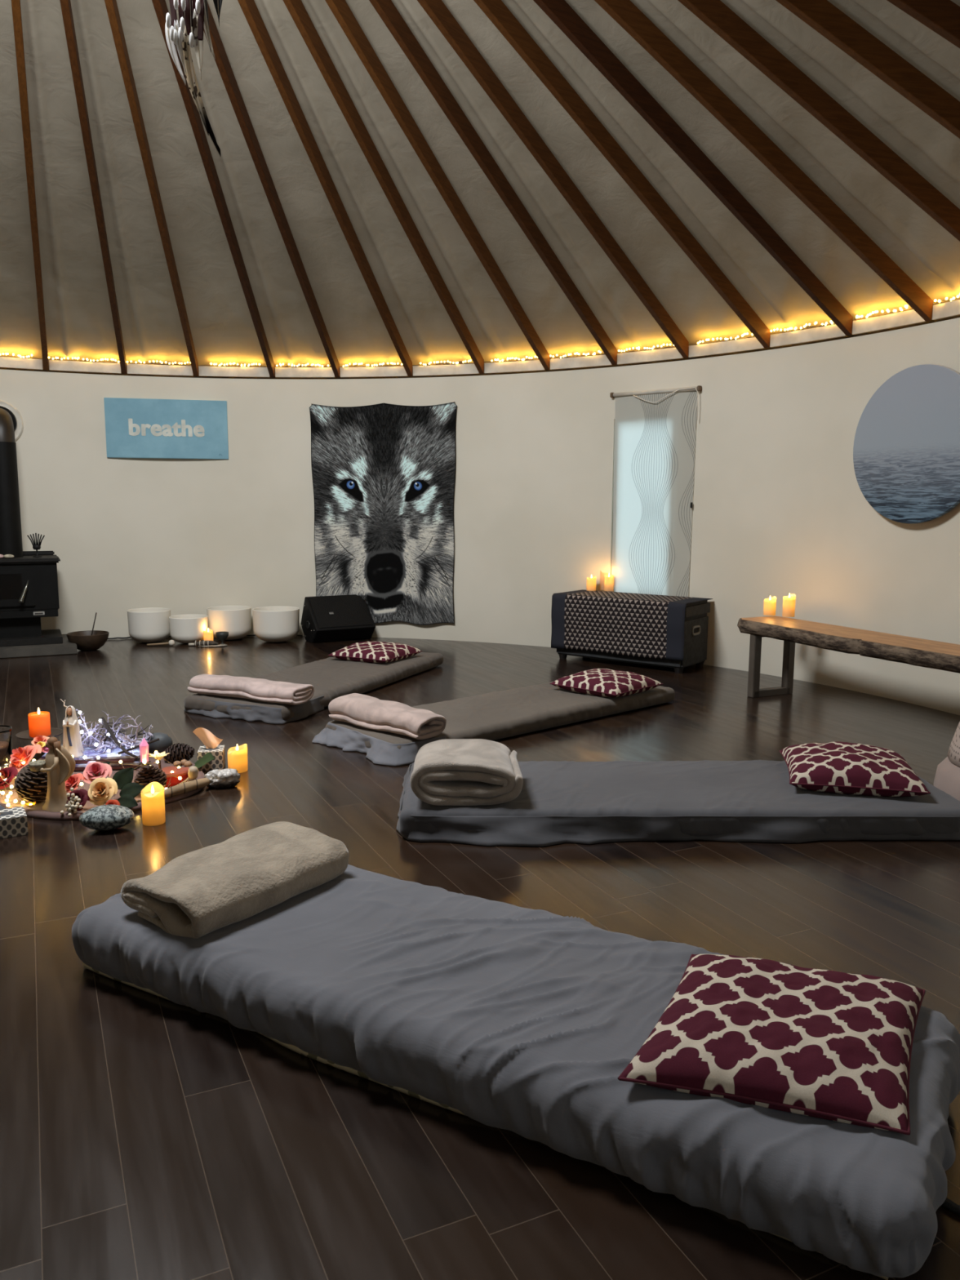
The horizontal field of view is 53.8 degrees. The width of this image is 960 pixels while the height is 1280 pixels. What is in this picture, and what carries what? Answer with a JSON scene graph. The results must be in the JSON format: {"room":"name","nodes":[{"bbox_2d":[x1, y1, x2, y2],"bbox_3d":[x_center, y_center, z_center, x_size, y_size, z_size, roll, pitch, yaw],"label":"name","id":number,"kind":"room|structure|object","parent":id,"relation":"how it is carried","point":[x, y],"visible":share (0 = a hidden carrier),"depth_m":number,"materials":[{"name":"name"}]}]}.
{"room":"yurt meditation room","nodes":[
{"label":"yurt meditation room","id":0,"kind":"room"},
{"bbox_2d":[0,635,959,1279],"bbox_3d":[-1.612,0.667,3.573,9.186,0.100,9.186,0,8,0],"label":"floor","id":1,"kind":"structure","parent":0,"point":[144,1135],"depth_m":2.19,"materials":[{"name":"brown wood"}]},
{"bbox_2d":[0,804,27,839],"bbox_3d":[-1.671,0.611,3.218,0.225,0.112,0.115,-5,10,-31],"label":"tissue box","id":2,"kind":"object","parent":1,"relation":"on","point":[13,821],"visible":1,"depth_m":3.22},
{"bbox_2d":[0,634,77,658],"bbox_3d":[-3.492,0.050,7.137,0.800,0.070,0.660,-4,9,-25],"label":"hearth slab","id":3,"kind":"object","parent":1,"relation":"on","point":[67,647],"visible":0.51,"depth_m":6.92,"materials":[{"name":"grey stone"}]},
{"bbox_2d":[0,551,62,646],"bbox_3d":[-3.485,-0.314,7.073,0.650,0.670,0.563,-4,9,-25],"label":"wood stove","id":4,"kind":"object","parent":3,"relation":"on","point":[29,593],"visible":1,"depth_m":6.96,"materials":[{"name":"black metal"}]},
{"bbox_2d":[0,408,22,557],"bbox_3d":[-3.597,-1.190,7.119,0.195,1.111,0.460,-5,10,-31],"label":"pipe","id":5,"kind":"object","parent":4,"relation":"on","point":[11,534],"visible":0.96,"depth_m":6.96,"materials":[{"name":"black metal"}]},
{"bbox_2d":[26,533,44,556],"bbox_3d":[-3.326,-0.713,7.094,0.121,0.178,0.064,4,9,26],"label":"metal ornament","id":6,"kind":"object","parent":4,"relation":"on","point":[36,545],"visible":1,"depth_m":7.08,"materials":[{"name":"black metal"}]},
{"bbox_2d":[66,630,109,650],"bbox_3d":[-2.985,0.011,7.210,0.300,0.131,0.300,0,8,0],"label":"bowl","id":7,"kind":"object","parent":1,"relation":"on","point":[84,640],"visible":0.96,"depth_m":7.12,"materials":[{"name":"wood"}]},
{"bbox_2d":[0,751,204,820],"bbox_3d":[-1.594,0.560,3.868,1.028,0.024,0.843,6,10,34],"label":"altar cloth","id":8,"kind":"object","parent":1,"relation":"on","point":[35,811],"visible":0.22,"depth_m":3.58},
{"bbox_2d":[0,724,12,768],"bbox_3d":[-2.058,0.456,4.010,0.143,0.161,0.143,0,8,0],"label":"glass tumbler","id":9,"kind":"object","parent":8,"relation":"on","point":[6,731],"visible":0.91,"depth_m":3.99,"materials":[{"name":"clear"}]},
{"bbox_2d":[0,766,17,789],"bbox_3d":[-1.865,0.540,3.712,0.092,0.071,0.078,5,10,30],"label":"rose","id":10,"kind":"object","parent":8,"relation":"on","point":[8,773],"visible":0.97,"depth_m":3.70,"materials":[{"name":"red plant"}]},
{"bbox_2d":[8,744,41,772],"bbox_3d":[-1.838,0.478,3.821,0.140,0.101,0.119,6,10,36],"label":"rose","id":11,"kind":"object","parent":8,"relation":"on","point":[20,755],"visible":0.97,"depth_m":3.80,"materials":[{"name":"pink plant"}]},
{"bbox_2d":[14,764,47,804],"bbox_3d":[-1.657,0.532,3.530,0.145,0.171,0.145,-2,9,-14],"label":"pine cone","id":12,"kind":"object","parent":8,"relation":"on","point":[29,786],"visible":0.63,"depth_m":3.49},
{"bbox_2d":[15,728,63,759],"bbox_3d":[-1.928,0.468,4.153,0.194,0.121,0.194,0,8,0],"label":"candle stand","id":13,"kind":"object","parent":8,"relation":"on","point":[24,735],"visible":0.38,"depth_m":4.13,"materials":[{"name":"brown metal"}]},
{"bbox_2d":[27,707,50,737],"bbox_3d":[-1.927,0.355,4.136,0.086,0.125,0.086,0,8,0],"label":"pillar candle","id":14,"kind":"object","parent":13,"relation":"on","point":[39,722],"visible":0.98,"depth_m":4.11,"materials":[{"name":"orange wax"}]},
{"bbox_2d":[28,737,75,812],"bbox_3d":[-1.553,0.485,3.442,0.166,0.272,0.092,0,8,0],"label":"angel figurine","id":15,"kind":"object","parent":8,"relation":"on","point":[60,764],"visible":0.98,"depth_m":3.42,"materials":[{"name":"ceramic"}]},
{"bbox_2d":[28,760,45,771],"bbox_3d":[-1.606,0.458,3.432,0.060,0.028,0.060,0,8,0],"label":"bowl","id":16,"kind":"object","parent":15,"relation":"on","point":[37,765],"depth_m":3.41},
{"bbox_2d":[60,787,82,816],"bbox_3d":[-1.461,0.582,3.397,0.076,0.102,0.061,0,8,0],"label":"berry spray","id":17,"kind":"object","parent":8,"relation":"on","point":[70,805],"visible":1,"depth_m":3.39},
{"bbox_2d":[65,773,83,792],"bbox_3d":[-1.536,0.539,3.572,0.078,0.059,0.064,6,10,34],"label":"rose","id":18,"kind":"object","parent":8,"relation":"on","point":[73,780],"visible":0.94,"depth_m":3.56,"materials":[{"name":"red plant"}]},
{"bbox_2d":[66,788,89,811],"bbox_3d":[-1.465,0.585,3.448,0.079,0.072,0.056,-4,9,-25],"label":"rose","id":19,"kind":"object","parent":8,"relation":"on","point":[82,793],"visible":0.5,"depth_m":3.44,"materials":[{"name":"red plant"}]},
{"bbox_2d":[38,741,140,770],"bbox_3d":[-1.665,0.500,4.087,0.420,0.050,0.288,-1,8,-8],"label":"book","id":20,"kind":"object","parent":8,"relation":"on","point":[113,755],"visible":0.33,"depth_m":3.99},
{"bbox_2d":[62,705,83,756],"bbox_3d":[-1.717,0.382,3.973,0.086,0.213,0.068,0,8,0],"label":"figurine","id":21,"kind":"object","parent":20,"relation":"on","point":[72,741],"visible":0.93,"depth_m":3.96,"materials":[{"name":"ceramic"}]},
{"bbox_2d":[75,709,159,758],"bbox_3d":[-1.591,0.390,4.113,0.430,0.163,0.282,3,9,19],"label":"bundle","id":22,"kind":"object","parent":20,"relation":"on","point":[128,740],"visible":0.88,"depth_m":4.09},
{"bbox_2d":[78,711,132,759],"bbox_3d":[-1.630,0.394,4.059,0.213,0.165,0.208,-7,11,-40],"label":"lights","id":23,"kind":"object","parent":22,"relation":"attached to","point":[79,712],"visible":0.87,"depth_m":4.08,"materials":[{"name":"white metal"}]},
{"bbox_2d":[83,761,111,783],"bbox_3d":[-1.460,0.504,3.606,0.106,0.074,0.082,-4,10,-29],"label":"rose","id":24,"kind":"object","parent":8,"relation":"on","point":[95,770],"visible":0.96,"depth_m":3.59,"materials":[{"name":"pink plant"}]},
{"bbox_2d":[88,777,117,805],"bbox_3d":[-1.383,0.554,3.467,0.100,0.090,0.070,-5,10,-32],"label":"rose","id":25,"kind":"object","parent":8,"relation":"on","point":[101,789],"visible":1,"depth_m":3.46,"materials":[{"name":"beige plant"}]},
{"bbox_2d":[112,767,133,789],"bbox_3d":[-1.349,0.526,3.580,0.080,0.074,0.037,-4,10,-30],"label":"leaf","id":26,"kind":"object","parent":8,"relation":"on","point":[122,777],"visible":0.77,"depth_m":3.58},
{"bbox_2d":[117,794,137,808],"bbox_3d":[-1.293,0.593,3.463,0.085,0.044,0.043,1,8,7],"label":"leaf","id":27,"kind":"object","parent":8,"relation":"on","point":[127,801],"visible":0.85,"depth_m":3.47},
{"bbox_2d":[119,782,145,797],"bbox_3d":[-1.299,0.563,3.528,0.090,0.052,0.047,1,8,3],"label":"leaf","id":28,"kind":"object","parent":8,"relation":"on","point":[134,789],"visible":0.73,"depth_m":3.54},
{"bbox_2d":[138,760,151,768],"bbox_3d":[-1.388,0.530,3.919,0.052,0.052,0.052,0,8,0],"label":"holder","id":29,"kind":"object","parent":8,"relation":"on","point":[148,762],"visible":0.27,"depth_m":3.90,"materials":[{"name":"brown metal"}]},
{"bbox_2d":[139,737,148,762],"bbox_3d":[-1.388,0.455,3.904,0.033,0.105,0.044,2,8,10],"label":"crystal","id":30,"kind":"object","parent":29,"relation":"on","point":[144,746],"visible":0.86,"depth_m":3.90,"materials":[{"name":"pink stone"}]},
{"bbox_2d":[133,764,167,793],"bbox_3d":[-1.272,0.543,3.648,0.124,0.120,0.124,4,9,26],"label":"pine cone","id":31,"kind":"object","parent":8,"relation":"on","point":[148,774],"visible":0.57,"depth_m":3.62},
{"bbox_2d":[146,732,173,754],"bbox_3d":[-1.429,0.461,4.202,0.122,0.098,0.100,0,8,0],"label":"stone","id":32,"kind":"object","parent":8,"relation":"on","point":[165,740],"visible":0.62,"depth_m":4.17,"materials":[{"name":"grey stone"}]},
{"bbox_2d":[161,766,190,787],"bbox_3d":[-1.213,0.546,3.781,0.116,0.058,0.128,-3,9,-23],"label":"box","id":33,"kind":"object","parent":8,"relation":"on","point":[181,771],"visible":0.58,"depth_m":3.75,"materials":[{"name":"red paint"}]},
{"bbox_2d":[163,742,194,763],"bbox_3d":[-1.306,0.495,4.106,0.130,0.096,0.096,-3,9,-20],"label":"pine cone","id":34,"kind":"object","parent":8,"relation":"on","point":[180,752],"visible":0.91,"depth_m":4.08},
{"bbox_2d":[164,777,210,798],"bbox_3d":[-1.136,0.570,3.664,0.044,0.044,0.276,6,10,33],"label":"roll","id":35,"kind":"object","parent":8,"relation":"on","point":[185,787],"visible":0.94,"depth_m":3.64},
{"bbox_2d":[176,765,198,785],"bbox_3d":[-1.162,0.549,3.733,0.103,0.108,0.051,0,8,0],"label":"mallet","id":36,"kind":"object","parent":8,"relation":"on","point":[193,772],"visible":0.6,"depth_m":3.71,"materials":[{"name":"brown wood"}]},
{"bbox_2d":[194,752,214,768],"bbox_3d":[-1.164,0.508,3.963,0.078,0.055,0.098,-5,10,-33],"label":"leaf","id":37,"kind":"object","parent":8,"relation":"on","point":[207,757],"visible":0.91,"depth_m":3.97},
{"bbox_2d":[79,804,134,830],"bbox_3d":[-1.297,0.618,3.290,0.182,0.082,0.124,-1,8,-9],"label":"stone","id":38,"kind":"object","parent":1,"relation":"on","point":[104,817],"visible":1,"depth_m":3.25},
{"bbox_2d":[127,607,170,642],"bbox_3d":[-2.659,-0.112,7.616,0.332,0.262,0.332,0,8,0],"label":"bowl","id":39,"kind":"object","parent":1,"relation":"on","point":[150,624],"visible":0.99,"depth_m":7.49,"materials":[{"name":"white ceramic"}]},
{"bbox_2d":[141,782,165,826],"bbox_3d":[-1.159,0.581,3.355,0.078,0.139,0.078,0,8,0],"label":"pillar candle","id":40,"kind":"object","parent":1,"relation":"on","point":[153,799],"visible":1,"depth_m":3.33,"materials":[{"name":"yellow wax"}]},
{"bbox_2d":[168,613,208,643],"bbox_3d":[-2.335,-0.083,7.590,0.300,0.215,0.300,0,8,0],"label":"bowl","id":41,"kind":"object","parent":1,"relation":"on","point":[184,628],"visible":0.95,"depth_m":7.47,"materials":[{"name":"ceramic"}]},
{"bbox_2d":[192,727,225,770],"bbox_3d":[-1.163,0.458,4.053,0.126,0.181,0.105,-1,8,-10],"label":"tissue box","id":42,"kind":"object","parent":1,"relation":"on","point":[211,742],"visible":0.98,"depth_m":4.03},
{"bbox_2d":[203,768,240,789],"bbox_3d":[-1.031,0.557,3.787,0.144,0.085,0.093,-2,9,-14],"label":"geode","id":43,"kind":"object","parent":1,"relation":"on","point":[219,779],"visible":0.96,"depth_m":3.75,"materials":[{"name":"stone"}]},
{"bbox_2d":[206,605,251,639],"bbox_3d":[-2.064,-0.135,7.794,0.356,0.262,0.356,0,8,0],"label":"bowl","id":44,"kind":"object","parent":1,"relation":"on","point":[236,620],"visible":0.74,"depth_m":7.66,"materials":[{"name":"white ceramic"}]},
{"bbox_2d":[227,743,248,773],"bbox_3d":[-1.028,0.497,4.010,0.082,0.116,0.082,-3,9,-23],"label":"pillar candle","id":45,"kind":"object","parent":1,"relation":"on","point":[237,755],"visible":0.95,"depth_m":3.98,"materials":[{"name":"yellow wax"}]},
{"bbox_2d":[252,606,299,642],"bbox_3d":[-1.654,-0.121,7.684,0.374,0.270,0.374,0,8,0],"label":"bowl","id":46,"kind":"object","parent":1,"relation":"on","point":[270,624],"visible":1,"depth_m":7.54,"materials":[{"name":"white ceramic"}]},
{"bbox_2d":[183,652,443,724],"bbox_3d":[-0.940,0.237,5.844,0.732,0.098,1.984,4,9,23],"label":"mattress","id":47,"kind":"object","parent":1,"relation":"on","point":[331,678],"visible":0.7,"depth_m":5.52,"materials":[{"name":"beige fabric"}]},
{"bbox_2d":[187,674,314,705],"bbox_3d":[-1.237,0.257,5.071,0.726,0.100,0.212,4,9,26],"label":"folded blanket","id":48,"kind":"object","parent":47,"relation":"on","point":[246,687],"visible":1,"depth_m":4.99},
{"bbox_2d":[328,640,422,663],"bbox_3d":[-0.700,0.071,6.357,0.455,0.108,0.455,5,9,28],"label":"throw cushion","id":49,"kind":"object","parent":47,"relation":"on","point":[377,652],"visible":1,"depth_m":6.23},
{"bbox_2d":[301,594,375,643],"bbox_3d":[-1.170,-0.180,7.793,0.624,0.361,0.574,0,8,0],"label":"floor speaker","id":50,"kind":"object","parent":1,"relation":"on","point":[336,618],"visible":1,"depth_m":7.71,"materials":[{"name":"black"}]},
{"bbox_2d":[308,595,372,628],"bbox_3d":[-1.139,-0.233,7.734,0.465,0.224,0.233,-5,10,-30],"label":"grille","id":51,"kind":"object","parent":50,"relation":"attached to","point":[324,611],"depth_m":7.72,"materials":[{"name":"black"}]},
{"bbox_2d":[311,681,675,766],"bbox_3d":[0.133,0.368,5.000,2.096,0.096,0.777,-7,11,-41],"label":"mattress","id":52,"kind":"object","parent":1,"relation":"on","point":[494,715],"visible":0.64,"depth_m":4.72,"materials":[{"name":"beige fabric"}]},
{"bbox_2d":[328,693,446,739],"bbox_3d":[-0.432,0.351,4.406,0.623,0.118,0.222,7,11,40],"label":"folded blanket","id":53,"kind":"object","parent":52,"relation":"on","point":[362,710],"visible":1,"depth_m":4.31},
{"bbox_2d":[549,668,662,697],"bbox_3d":[0.714,0.230,5.328,0.455,0.108,0.455,8,11,43],"label":"throw cushion","id":54,"kind":"object","parent":52,"relation":"on","point":[603,682],"visible":1,"depth_m":5.20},
{"bbox_2d":[71,864,959,1279],"bbox_3d":[-0.027,0.753,2.080,1.936,0.174,0.679,5,10,31],"label":"mattress","id":55,"kind":"object","parent":1,"relation":"on","point":[525,1022],"visible":0.73,"depth_m":1.80,"materials":[{"name":"grey fabric"}]},
{"bbox_2d":[120,821,349,938],"bbox_3d":[-0.605,0.591,2.387,0.299,0.108,0.517,6,10,34],"label":"folded blanket","id":56,"kind":"object","parent":55,"relation":"on","point":[197,893],"visible":1,"depth_m":2.29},
{"bbox_2d":[617,954,925,1135],"bbox_3d":[0.556,0.705,1.728,0.444,0.101,0.562,5,9,27],"label":"throw cushion","id":57,"kind":"object","parent":55,"relation":"on","point":[824,1044],"visible":1,"depth_m":1.62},
{"bbox_2d":[551,589,712,673],"bbox_3d":[1.071,-0.076,6.758,1.044,0.480,0.458,7,10,37],"label":"speaker","id":58,"kind":"object","parent":1,"relation":"on","point":[651,629],"visible":0.99,"depth_m":6.54,"materials":[{"name":"black wood"}]},
{"bbox_2d":[586,574,595,591],"bbox_3d":[0.837,-0.432,7.112,0.072,0.121,0.072,-3,9,-23],"label":"pillar candle","id":59,"kind":"object","parent":58,"relation":"on","point":[591,581],"visible":1,"depth_m":7.08,"materials":[{"name":"yellow wax"}]},
{"bbox_2d":[604,573,613,591],"bbox_3d":[0.967,-0.436,7.096,0.072,0.134,0.072,-5,10,-34],"label":"pillar candle","id":60,"kind":"object","parent":58,"relation":"on","point":[609,580],"visible":1,"depth_m":7.07,"materials":[{"name":"yellow wax"}]},
{"bbox_2d":[395,760,959,846],"bbox_3d":[0.702,0.582,3.513,2.039,0.107,0.787,0,8,-1],"label":"mattress","id":61,"kind":"object","parent":1,"relation":"on","point":[557,802],"visible":0.76,"depth_m":3.22,"materials":[{"name":"grey fabric"}]},
{"bbox_2d":[409,738,523,805],"bbox_3d":[-0.047,0.465,3.386,0.390,0.158,0.397,0,8,-2],"label":"folded blanket","id":62,"kind":"object","parent":61,"relation":"on","point":[446,771],"visible":1,"depth_m":3.22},
{"bbox_2d":[779,741,930,796],"bbox_3d":[1.392,0.471,3.564,0.470,0.128,0.470,2,9,13],"label":"throw cushion","id":63,"kind":"object","parent":61,"relation":"on","point":[838,767],"visible":1,"depth_m":3.40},
{"bbox_2d":[737,616,959,697],"bbox_3d":[2.071,0.218,4.877,0.371,0.452,1.980,-4,9,-25],"label":"bench","id":64,"kind":"object","parent":1,"relation":"on","point":[921,652],"visible":1,"depth_m":5.06,"materials":[{"name":"brown wood"}]},
{"bbox_2d":[763,595,776,615],"bbox_3d":[1.791,-0.214,5.844,0.072,0.120,0.072,-2,9,-17],"label":"pillar candle","id":65,"kind":"object","parent":64,"relation":"on","point":[770,604],"visible":1,"depth_m":5.82,"materials":[{"name":"yellow wax"}]},
{"bbox_2d":[782,593,795,617],"bbox_3d":[1.886,-0.214,5.773,0.072,0.143,0.072,-2,9,-17],"label":"pillar candle","id":66,"kind":"object","parent":64,"relation":"on","point":[788,602],"visible":1,"depth_m":5.75,"materials":[{"name":"yellow wax"}]},
{"bbox_2d":[933,721,959,800],"bbox_3d":[1.971,0.401,3.500,0.467,0.483,0.557,0,8,0],"label":"throw","id":67,"kind":"object","parent":1,"relation":"on","point":[947,778],"visible":0.81,"depth_m":3.56,"materials":[{"name":"fabric"}]},
{"bbox_2d":[942,1197,959,1215],"bbox_3d":[0.820,0.924,1.514,0.060,0.004,0.401,-8,12,-44],"label":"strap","id":68,"kind":"object","parent":1,"relation":"on","point":[948,1204],"visible":0.2,"depth_m":1.54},
{"bbox_2d":[0,0,959,368],"bbox_3d":[-1.594,-2.577,3.100,9.286,2.128,9.286,-7,11,-41],"label":"ceiling","id":69,"kind":"structure","parent":0,"point":[78,318],"depth_m":5.59,"materials":[{"name":"beige fabric"}]},
{"bbox_2d":[11,0,48,369],"bbox_3d":[-2.629,-2.889,5.494,0.039,2.109,3.773,-3,9,-23],"label":"rafter","id":70,"kind":"object","parent":69,"relation":"attached to","point":[15,4],"visible":1,"depth_m":5.58,"materials":[{"name":"brown wood"}]},
{"bbox_2d":[59,0,126,373],"bbox_3d":[-2.316,-2.904,5.604,0.042,2.109,3.773,-2,9,-16],"label":"rafter","id":71,"kind":"object","parent":69,"relation":"attached to","point":[66,9],"visible":1,"depth_m":5.66,"materials":[{"name":"brown wood"}]},
{"bbox_2d":[104,0,198,376],"bbox_3d":[-2.003,-2.912,5.673,0.039,2.109,3.773,-1,8,-9],"label":"rafter","id":72,"kind":"object","parent":69,"relation":"attached to","point":[112,8],"visible":1,"depth_m":5.71,"materials":[{"name":"brown wood"}]},
{"bbox_2d":[164,0,222,156],"bbox_3d":[-0.888,-2.396,2.885,0.184,1.731,0.042,-1,8,-8],"label":"feathers","id":73,"kind":"object","parent":69,"relation":"hanging from","point":[176,36],"visible":1,"depth_m":2.96,"materials":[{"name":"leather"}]},
{"bbox_2d":[151,0,275,377],"bbox_3d":[-1.649,-2.915,5.704,0.042,2.109,3.773,0,8,-1],"label":"rafter","id":74,"kind":"object","parent":69,"relation":"attached to","point":[160,6],"visible":1,"depth_m":5.93,"materials":[{"name":"brown wood"}]},
{"bbox_2d":[191,0,339,377],"bbox_3d":[-1.339,-2.911,5.692,0.042,2.109,3.773,1,8,5],"label":"rafter","id":75,"kind":"object","parent":69,"relation":"attached to","point":[221,60],"visible":1,"depth_m":5.85,"materials":[{"name":"brown wood"}]},
{"bbox_2d":[237,0,412,376],"bbox_3d":[-0.990,-2.901,5.635,0.041,2.109,3.773,2,9,13],"label":"rafter","id":76,"kind":"object","parent":69,"relation":"attached to","point":[250,10],"visible":1,"depth_m":5.68,"materials":[{"name":"brown wood"}]},
{"bbox_2d":[283,0,484,373],"bbox_3d":[-0.655,-2.884,5.534,0.039,2.109,3.773,3,9,21],"label":"rafter","id":77,"kind":"object","parent":69,"relation":"attached to","point":[296,9],"visible":1,"depth_m":5.62,"materials":[{"name":"brown wood"}]},
{"bbox_2d":[324,0,550,369],"bbox_3d":[-0.364,-2.864,5.403,0.042,2.109,3.773,5,9,28],"label":"rafter","id":78,"kind":"object","parent":69,"relation":"attached to","point":[342,12],"visible":1,"depth_m":5.53,"materials":[{"name":"brown wood"}]},
{"bbox_2d":[368,0,617,364],"bbox_3d":[-0.090,-2.838,5.237,0.040,2.109,3.773,6,10,34],"label":"rafter","id":79,"kind":"object","parent":69,"relation":"attached to","point":[386,10],"visible":1,"depth_m":5.41,"materials":[{"name":"brown wood"}]},
{"bbox_2d":[417,0,688,358],"bbox_3d":[0.170,-2.806,5.033,0.040,2.109,3.773,8,11,42],"label":"rafter","id":80,"kind":"object","parent":69,"relation":"attached to","point":[437,11],"visible":1,"depth_m":5.26,"materials":[{"name":"brown wood"}]},
{"bbox_2d":[473,0,770,348],"bbox_3d":[0.420,-2.767,4.775,3.773,2.109,0.041,-7,11,-39],"label":"rafter","id":81,"kind":"object","parent":69,"relation":"attached to","point":[497,12],"visible":1,"depth_m":5.05,"materials":[{"name":"brown wood"}]},
{"bbox_2d":[533,0,853,336],"bbox_3d":[0.622,-2.726,4.501,3.773,2.109,0.041,-5,10,-32],"label":"rafter","id":82,"kind":"object","parent":69,"relation":"attached to","point":[559,11],"visible":1,"depth_m":4.81,"materials":[{"name":"brown wood"}]},
{"bbox_2d":[594,0,933,321],"bbox_3d":[0.773,-2.686,4.234,3.773,2.109,0.039,-4,9,-25],"label":"rafter","id":83,"kind":"object","parent":69,"relation":"attached to","point":[625,13],"visible":1,"depth_m":4.55,"materials":[{"name":"brown wood"}]},
{"bbox_2d":[677,0,959,241],"bbox_3d":[0.906,-2.637,3.902,3.773,2.109,0.040,-2,9,-18],"label":"rafter","id":84,"kind":"object","parent":69,"relation":"attached to","point":[714,14],"visible":1,"depth_m":4.13,"materials":[{"name":"brown wood"}]},
{"bbox_2d":[775,0,959,138],"bbox_3d":[0.989,-2.589,3.575,3.773,2.109,0.041,-1,8,-10],"label":"rafter","id":85,"kind":"object","parent":69,"relation":"attached to","point":[821,15],"visible":1,"depth_m":3.71,"materials":[{"name":"brown wood"}]},
{"bbox_2d":[887,0,959,48],"bbox_3d":[1.026,-2.545,3.278,3.773,2.109,0.040,0,8,-4],"label":"rafter","id":86,"kind":"object","parent":69,"relation":"attached to","point":[942,17],"visible":1,"depth_m":3.35,"materials":[{"name":"brown wood"}]},
{"bbox_2d":[0,317,959,715],"bbox_3d":[-1.606,-0.430,3.413,9.185,2.118,9.185,-3,9,-24],"label":"wall","id":87,"kind":"structure","parent":0,"point":[780,508],"depth_m":7.34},
{"bbox_2d":[0,400,23,440],"bbox_3d":[-3.696,-1.667,7.262,0.344,0.344,0.027,-4,9,-27],"label":"pipe collar","id":88,"kind":"object","parent":87,"relation":"attached to","point":[17,420],"depth_m":7.31,"materials":[{"name":"metal"}]},
{"bbox_2d":[0,356,42,369],"bbox_3d":[-3.636,-2.125,7.236,0.527,0.076,0.028,-4,9,-27],"label":"trim","id":89,"kind":"structure","parent":87,"relation":"on","point":[9,362],"depth_m":7.28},
{"bbox_2d":[48,360,121,373],"bbox_3d":[-3.111,-2.155,7.459,0.524,0.076,0.028,-3,9,-19],"label":"trim","id":90,"kind":"structure","parent":87,"relation":"on","point":[54,365],"depth_m":7.45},
{"bbox_2d":[126,363,193,376],"bbox_3d":[-2.573,-2.174,7.613,0.505,0.076,0.027,-2,9,-12],"label":"trim","id":91,"kind":"structure","parent":87,"relation":"on","point":[143,369],"depth_m":7.61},
{"bbox_2d":[103,397,228,459],"bbox_3d":[-2.532,-1.709,7.661,0.945,0.468,0.031,-1,9,-12],"label":"wall sign","id":92,"kind":"object","parent":87,"relation":"attached to","point":[135,428],"visible":1,"depth_m":7.65,"materials":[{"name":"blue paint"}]},
{"bbox_2d":[198,365,270,377],"bbox_3d":[-1.998,-2.184,7.700,0.565,0.076,0.029,0,8,-5],"label":"trim","id":93,"kind":"structure","parent":87,"relation":"on","point":[232,371],"depth_m":7.69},
{"bbox_2d":[275,367,334,377],"bbox_3d":[-1.426,-2.183,7.715,0.488,0.076,0.027,1,8,2],"label":"trim","id":94,"kind":"structure","parent":87,"relation":"on","point":[279,371],"depth_m":7.71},
{"bbox_2d":[340,366,408,377],"bbox_3d":[-0.859,-2.171,7.657,0.562,0.076,0.029,2,8,9],"label":"trim","id":95,"kind":"structure","parent":87,"relation":"on","point":[374,371],"depth_m":7.65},
{"bbox_2d":[309,401,457,625],"bbox_3d":[-0.791,-1.027,7.772,1.236,1.802,0.062,2,8,10],"label":"tapestry","id":96,"kind":"object","parent":87,"relation":"attached to","point":[384,474],"visible":0.94,"depth_m":7.77,"materials":[{"name":"fabric"}]},
{"bbox_2d":[413,363,479,376],"bbox_3d":[-0.271,-2.148,7.521,0.556,0.076,0.028,3,9,17],"label":"trim","id":97,"kind":"structure","parent":87,"relation":"on","point":[456,369],"depth_m":7.52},
{"bbox_2d":[0,309,959,379],"bbox_3d":[-1.600,-1.537,3.252,9.182,0.155,9.182,0,8,0],"label":"trim","id":98,"kind":"structure","parent":87,"relation":"attached to","point":[957,316],"depth_m":7.40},
{"bbox_2d":[484,360,544,373],"bbox_3d":[0.268,-2.115,7.319,0.504,0.076,0.027,4,9,24],"label":"trim","id":99,"kind":"structure","parent":87,"relation":"on","point":[533,365],"depth_m":7.32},
{"bbox_2d":[550,355,611,369],"bbox_3d":[0.754,-2.075,7.064,0.506,0.076,0.027,5,10,31],"label":"trim","id":100,"kind":"structure","parent":87,"relation":"on","point":[597,360],"depth_m":7.06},
{"bbox_2d":[617,347,683,364],"bbox_3d":[1.214,-2.026,6.746,0.525,0.076,0.028,7,11,38],"label":"trim","id":101,"kind":"structure","parent":87,"relation":"on","point":[669,353],"depth_m":6.75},
{"bbox_2d":[609,385,702,596],"bbox_3d":[1.235,-1.025,6.828,0.718,1.528,0.041,7,11,39],"label":"window shade","id":102,"kind":"object","parent":87,"relation":"attached to","point":[655,430],"visible":0.94,"depth_m":6.81,"materials":[{"name":"grey"}]},
{"bbox_2d":[688,337,764,357],"bbox_3d":[1.653,-1.966,6.349,0.029,0.076,0.575,-8,11,-43],"label":"trim","id":103,"kind":"structure","parent":87,"relation":"on","point":[748,344],"depth_m":6.35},
{"bbox_2d":[769,324,846,347],"bbox_3d":[2.042,-1.897,5.891,0.028,0.076,0.544,-6,10,-36],"label":"trim","id":104,"kind":"structure","parent":87,"relation":"on","point":[830,331],"depth_m":5.89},
{"bbox_2d":[852,309,925,334],"bbox_3d":[2.345,-1.827,5.424,0.026,0.076,0.486,-4,9,-29],"label":"trim","id":105,"kind":"structure","parent":87,"relation":"on","point":[909,317],"depth_m":5.43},
{"bbox_2d":[853,364,959,523],"bbox_3d":[2.440,-1.086,5.272,0.060,0.868,0.868,-4,9,-25],"label":"picture","id":106,"kind":"object","parent":87,"relation":"attached to","point":[906,448],"visible":1,"depth_m":5.27},
{"bbox_2d":[932,299,959,319],"bbox_3d":[2.591,-1.750,4.909,0.029,0.076,0.575,-3,9,-22],"label":"trim","id":107,"kind":"structure","parent":87,"relation":"on","point":[951,308],"depth_m":5.09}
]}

